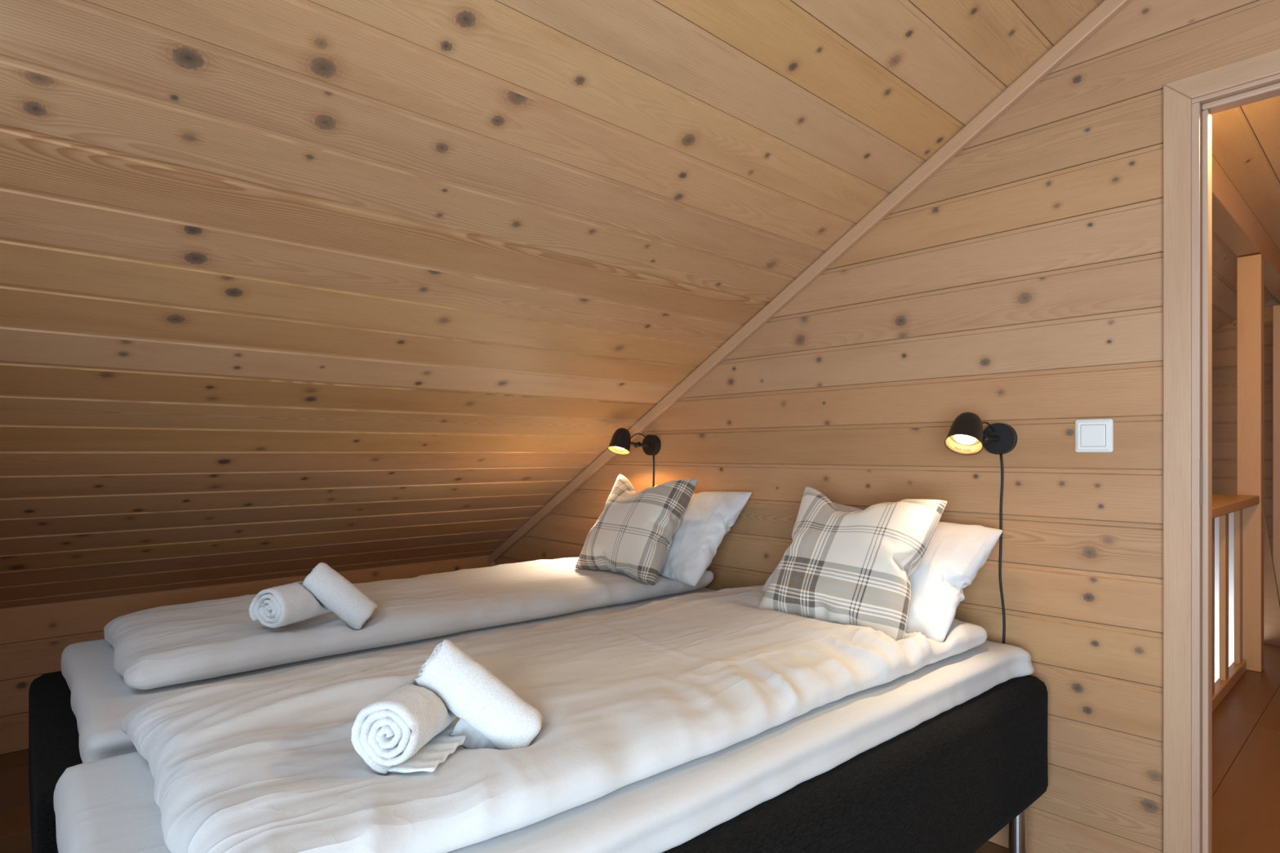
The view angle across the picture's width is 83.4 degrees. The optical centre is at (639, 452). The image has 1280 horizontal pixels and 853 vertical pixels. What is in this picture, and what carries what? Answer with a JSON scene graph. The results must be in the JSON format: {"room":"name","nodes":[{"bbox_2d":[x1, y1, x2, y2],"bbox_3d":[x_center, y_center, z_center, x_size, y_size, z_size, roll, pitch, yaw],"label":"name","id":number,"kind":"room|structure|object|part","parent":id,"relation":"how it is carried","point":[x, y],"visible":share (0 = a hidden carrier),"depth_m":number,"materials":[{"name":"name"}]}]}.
{"room":"attic bedroom","nodes":[
{"label":"attic bedroom","id":0,"kind":"room"},
{"bbox_2d":[0,555,489,755],"bbox_3d":[-1.894,0.841,3.061,2.880,0.537,0.014,0,0,-43],"label":"wall","id":1,"kind":"structure","parent":0,"point":[33,639],"depth_m":2.75,"materials":[{"name":"brown wood"}]},
{"bbox_2d":[0,0,1104,608],"bbox_3d":[-0.251,-0.832,1.276,2.879,2.810,4.851,0,0,-43],"label":"ceiling","id":2,"kind":"structure","parent":0,"point":[287,288],"depth_m":1.78,"materials":[{"name":"brown wood"}]},
{"bbox_2d":[0,643,1279,852],"bbox_3d":[1.448,1.120,2.738,7.399,0.020,5.017,0,0,-43],"label":"floor","id":3,"kind":"structure","parent":0,"point":[1246,723],"depth_m":2.45,"materials":[{"name":"brown wood"}]},
{"bbox_2d":[28,587,718,852],"bbox_3d":[-0.582,0.812,2.235,2.004,0.595,0.912,0,0,-41],"label":"bed","id":4,"kind":"object","parent":3,"relation":"on","point":[77,713],"visible":0.17,"depth_m":1.58,"materials":[{"name":"grey fabric"}]},
{"bbox_2d":[103,557,713,689],"bbox_3d":[-0.610,0.463,2.337,1.808,0.099,0.664,0,0,-41],"label":"duvet","id":5,"kind":"object","parent":4,"relation":"on","point":[165,646],"visible":0.76,"depth_m":1.93,"materials":[{"name":"white fabric"}]},
{"bbox_2d":[248,581,333,627],"bbox_3d":[-0.872,0.379,1.833,0.112,0.097,0.208,0,0,21],"label":"rolled towel","id":6,"kind":"object","parent":5,"relation":"on","point":[284,605],"visible":0.83,"depth_m":1.75,"materials":[{"name":"white fabric"}]},
{"bbox_2d":[301,562,377,630],"bbox_3d":[-0.781,0.374,1.870,0.188,0.179,0.082,0,0,-8],"label":"rolled towel","id":7,"kind":"object","parent":5,"relation":"on","point":[326,584],"visible":0.99,"depth_m":1.84,"materials":[{"name":"white fabric"}]},
{"bbox_2d":[575,474,697,585],"bbox_3d":[-0.018,0.270,2.665,0.268,0.367,0.407,0,0,-44],"label":"cushion","id":8,"kind":"object","parent":5,"relation":"on","point":[632,536],"visible":1,"depth_m":2.57,"materials":[{"name":"fabric"}]},
{"bbox_2d":[653,484,751,586],"bbox_3d":[0.123,0.299,2.739,0.303,0.326,0.538,0,0,-39],"label":"pillow","id":9,"kind":"object","parent":5,"relation":"on","point":[708,516],"visible":0.49,"depth_m":2.57,"materials":[{"name":"white fabric"}]},
{"bbox_2d":[53,640,1048,852],"bbox_3d":[0.029,0.812,1.562,2.012,0.596,0.903,0,0,-41],"label":"bed","id":10,"kind":"object","parent":3,"relation":"on","point":[942,756],"visible":0.29,"depth_m":1.30,"materials":[{"name":"grey fabric"}]},
{"bbox_2d":[120,584,986,852],"bbox_3d":[-0.024,0.463,1.609,1.797,0.099,0.827,0,0,-41],"label":"duvet","id":11,"kind":"object","parent":10,"relation":"on","point":[268,764],"visible":0.8,"depth_m":1.19,"materials":[{"name":"white fabric"}]},
{"bbox_2d":[351,675,466,774],"bbox_3d":[-0.329,0.402,1.090,0.127,0.110,0.208,0,0,10],"label":"rolled towel","id":12,"kind":"object","parent":11,"relation":"on","point":[408,729],"visible":0.87,"depth_m":1.00,"materials":[{"name":"white fabric"}]},
{"bbox_2d":[414,640,542,750],"bbox_3d":[-0.252,0.399,1.133,0.195,0.214,0.082,0,0,-8],"label":"rolled towel","id":13,"kind":"object","parent":11,"relation":"on","point":[491,713],"visible":0.97,"depth_m":1.10,"materials":[{"name":"white fabric"}]},
{"bbox_2d":[757,486,946,640],"bbox_3d":[0.570,0.295,1.972,0.442,0.384,0.267,0,0,44],"label":"cushion","id":14,"kind":"object","parent":11,"relation":"on","point":[838,566],"visible":0.87,"depth_m":1.89,"materials":[{"name":"fabric"}]},
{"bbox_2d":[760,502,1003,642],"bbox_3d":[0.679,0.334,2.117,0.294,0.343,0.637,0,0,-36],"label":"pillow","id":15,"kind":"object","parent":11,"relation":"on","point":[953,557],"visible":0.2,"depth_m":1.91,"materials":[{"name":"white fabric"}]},
{"bbox_3d":[0.983,1.005,1.870,0.060,0.210,0.060,0,0,-41],"label":"leg","id":16,"kind":"part","parent":10,"relation":"part of","materials":[{"name":"metal"}]},
{"bbox_2d":[1212,493,1259,712],"bbox_3d":[2.153,0.664,2.872,2.458,0.892,0.210,0,0,-43],"label":"stair railing","id":17,"kind":"object","parent":3,"relation":"on","point":[1223,505],"visible":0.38,"depth_m":3.33,"materials":[{"name":"brown wood"}]},
{"bbox_3d":[2.174,1.083,2.844,2.450,0.055,0.040,0,0,-43],"label":"rail","id":18,"kind":"part","parent":17,"relation":"part of","materials":[{"name":"brown wood"}]},
{"bbox_2d":[1236,253,1263,671],"bbox_3d":[3.138,0.052,3.693,0.096,2.115,0.096,0,0,-43],"label":"timber post","id":19,"kind":"object","parent":3,"relation":"on","point":[1250,268],"visible":0.8,"depth_m":3.66,"materials":[{"name":"brown wood"}]},
{"bbox_2d":[1263,505,1279,645],"bbox_3d":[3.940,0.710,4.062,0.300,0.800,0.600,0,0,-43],"label":"staircase","id":20,"kind":"structure","parent":3,"relation":"on","point":[1271,597],"depth_m":4.16,"materials":[{"name":"brown wood"}]},
{"bbox_2d":[1272,304,1279,599],"bbox_3d":[4.061,0.095,4.448,0.100,2.030,0.205,0,0,-43],"label":"timber post","id":21,"kind":"object","parent":3,"relation":"on","point":[1276,308],"visible":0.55,"depth_m":4.48,"materials":[{"name":"brown wood"}]},
{"bbox_2d":[494,0,1279,852],"bbox_3d":[0.812,-0.554,2.258,0.014,3.326,4.834,0,0,-43],"label":"wall","id":22,"kind":"structure","parent":0,"point":[1020,286],"depth_m":1.96,"materials":[{"name":"brown wood"}]},
{"bbox_2d":[488,560,494,566],"bbox_3d":[-0.826,0.857,4.011,0.021,0.506,0.032,0,0,-43],"label":"trim","id":23,"kind":"structure","parent":22,"relation":"attached to","point":[491,564],"depth_m":4.00,"materials":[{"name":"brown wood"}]},
{"bbox_2d":[607,427,661,487],"bbox_3d":[-0.029,0.254,3.005,0.229,0.713,0.093,0,0,-33],"label":"wall lamp","id":24,"kind":"object","parent":22,"relation":"attached to","point":[620,442],"visible":0.94,"depth_m":3.01,"materials":[{"name":"black metal"}]},
{"bbox_3d":[-0.078,-0.053,2.981,0.094,0.098,0.094,-7,-27,45],"label":"lamp shade","id":25,"kind":"part","parent":24,"relation":"part of","materials":[{"name":"black metal"}]},
{"bbox_3d":[0.016,-0.032,3.034,0.058,0.017,0.020,0,0,-24],"label":"arm","id":26,"kind":"part","parent":24,"relation":"part of","materials":[{"name":"black metal"}]},
{"bbox_2d":[488,0,1132,562],"bbox_3d":[0.822,-0.812,2.220,0.024,2.851,4.897,0,0,-43],"label":"trim","id":27,"kind":"structure","parent":22,"relation":"attached to","point":[1107,10],"depth_m":2.30,"materials":[{"name":"brown wood"}]},
{"bbox_2d":[944,412,1017,644],"bbox_3d":[0.921,0.251,1.945,0.258,0.718,0.093,0,0,-38],"label":"wall lamp","id":28,"kind":"object","parent":22,"relation":"attached to","point":[966,436],"visible":1,"depth_m":1.96,"materials":[{"name":"black metal"}]},
{"bbox_3d":[0.869,-0.060,1.910,0.094,0.098,0.094,-5,-38,45],"label":"lamp shade","id":29,"kind":"part","parent":28,"relation":"part of","materials":[{"name":"black metal"}]},
{"bbox_3d":[0.865,-0.052,1.906,0.053,0.046,0.053,-5,-38,45],"label":"bulb","id":30,"kind":"part","parent":28,"relation":"part of","materials":[{"name":"white glass"}]},
{"bbox_3d":[0.970,-0.038,1.984,0.071,0.019,0.018,0,0,-36],"label":"arm","id":31,"kind":"part","parent":28,"relation":"part of","materials":[{"name":"black metal"}]},
{"bbox_2d":[1075,418,1113,452],"bbox_3d":[1.168,-0.043,1.850,0.015,0.085,0.085,0,0,-43],"label":"light switch","id":32,"kind":"object","parent":22,"relation":"attached to","point":[1096,435],"visible":1,"depth_m":1.84,"materials":[{"name":"white plastic"}]},
{"bbox_2d":[1163,48,1279,852],"bbox_3d":[1.604,0.110,1.416,0.074,2.000,0.930,0,0,-43],"label":"door frame","id":33,"kind":"structure","parent":22,"relation":"in","point":[1189,103],"depth_m":1.70,"materials":[{"name":"brown wood"}]},
{"bbox_3d":[1.286,0.111,1.719,0.018,1.998,0.055,0,0,-43],"label":"casing","id":34,"kind":"part","parent":33,"relation":"part of","materials":[{"name":"brown wood"}]},
{"bbox_3d":[1.321,0.070,1.693,0.015,0.110,0.001,0,0,-43],"label":"strike plate","id":35,"kind":"part","parent":33,"relation":"part of","materials":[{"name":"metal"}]},
{"bbox_3d":[1.583,-0.863,1.397,0.018,0.055,0.927,0,0,-43],"label":"casing","id":36,"kind":"part","parent":33,"relation":"part of","materials":[{"name":"brown wood"}]},
{"bbox_2d":[1214,511,1234,682],"bbox_3d":[3.286,1.340,4.574,0.030,2.140,0.960,0,0,-43],"label":"wall","id":37,"kind":"structure","parent":0,"point":[1231,516],"depth_m":4.29,"materials":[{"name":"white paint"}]},
{"bbox_2d":[1211,95,1279,332],"bbox_3d":[2.478,-0.832,3.788,4.422,2.810,4.851,0,0,-43],"label":"ceiling","id":38,"kind":"structure","parent":0,"point":[1246,139],"depth_m":3.03,"materials":[{"name":"brown wood"}]},
{"bbox_2d":[1212,155,1279,302],"bbox_3d":[2.858,-1.085,3.436,4.300,0.150,0.096,0,0,-43],"label":"roof beam","id":39,"kind":"structure","parent":38,"relation":"attached to","point":[1233,221],"depth_m":3.33,"materials":[{"name":"brown wood"}]},
{"bbox_2d":[1212,297,1279,555],"bbox_3d":[4.421,-0.222,4.953,0.014,2.662,3.900,0,0,-43],"label":"wall","id":40,"kind":"structure","parent":0,"point":[1224,339],"depth_m":5.15,"materials":[{"name":"brown wood"}]}
]}

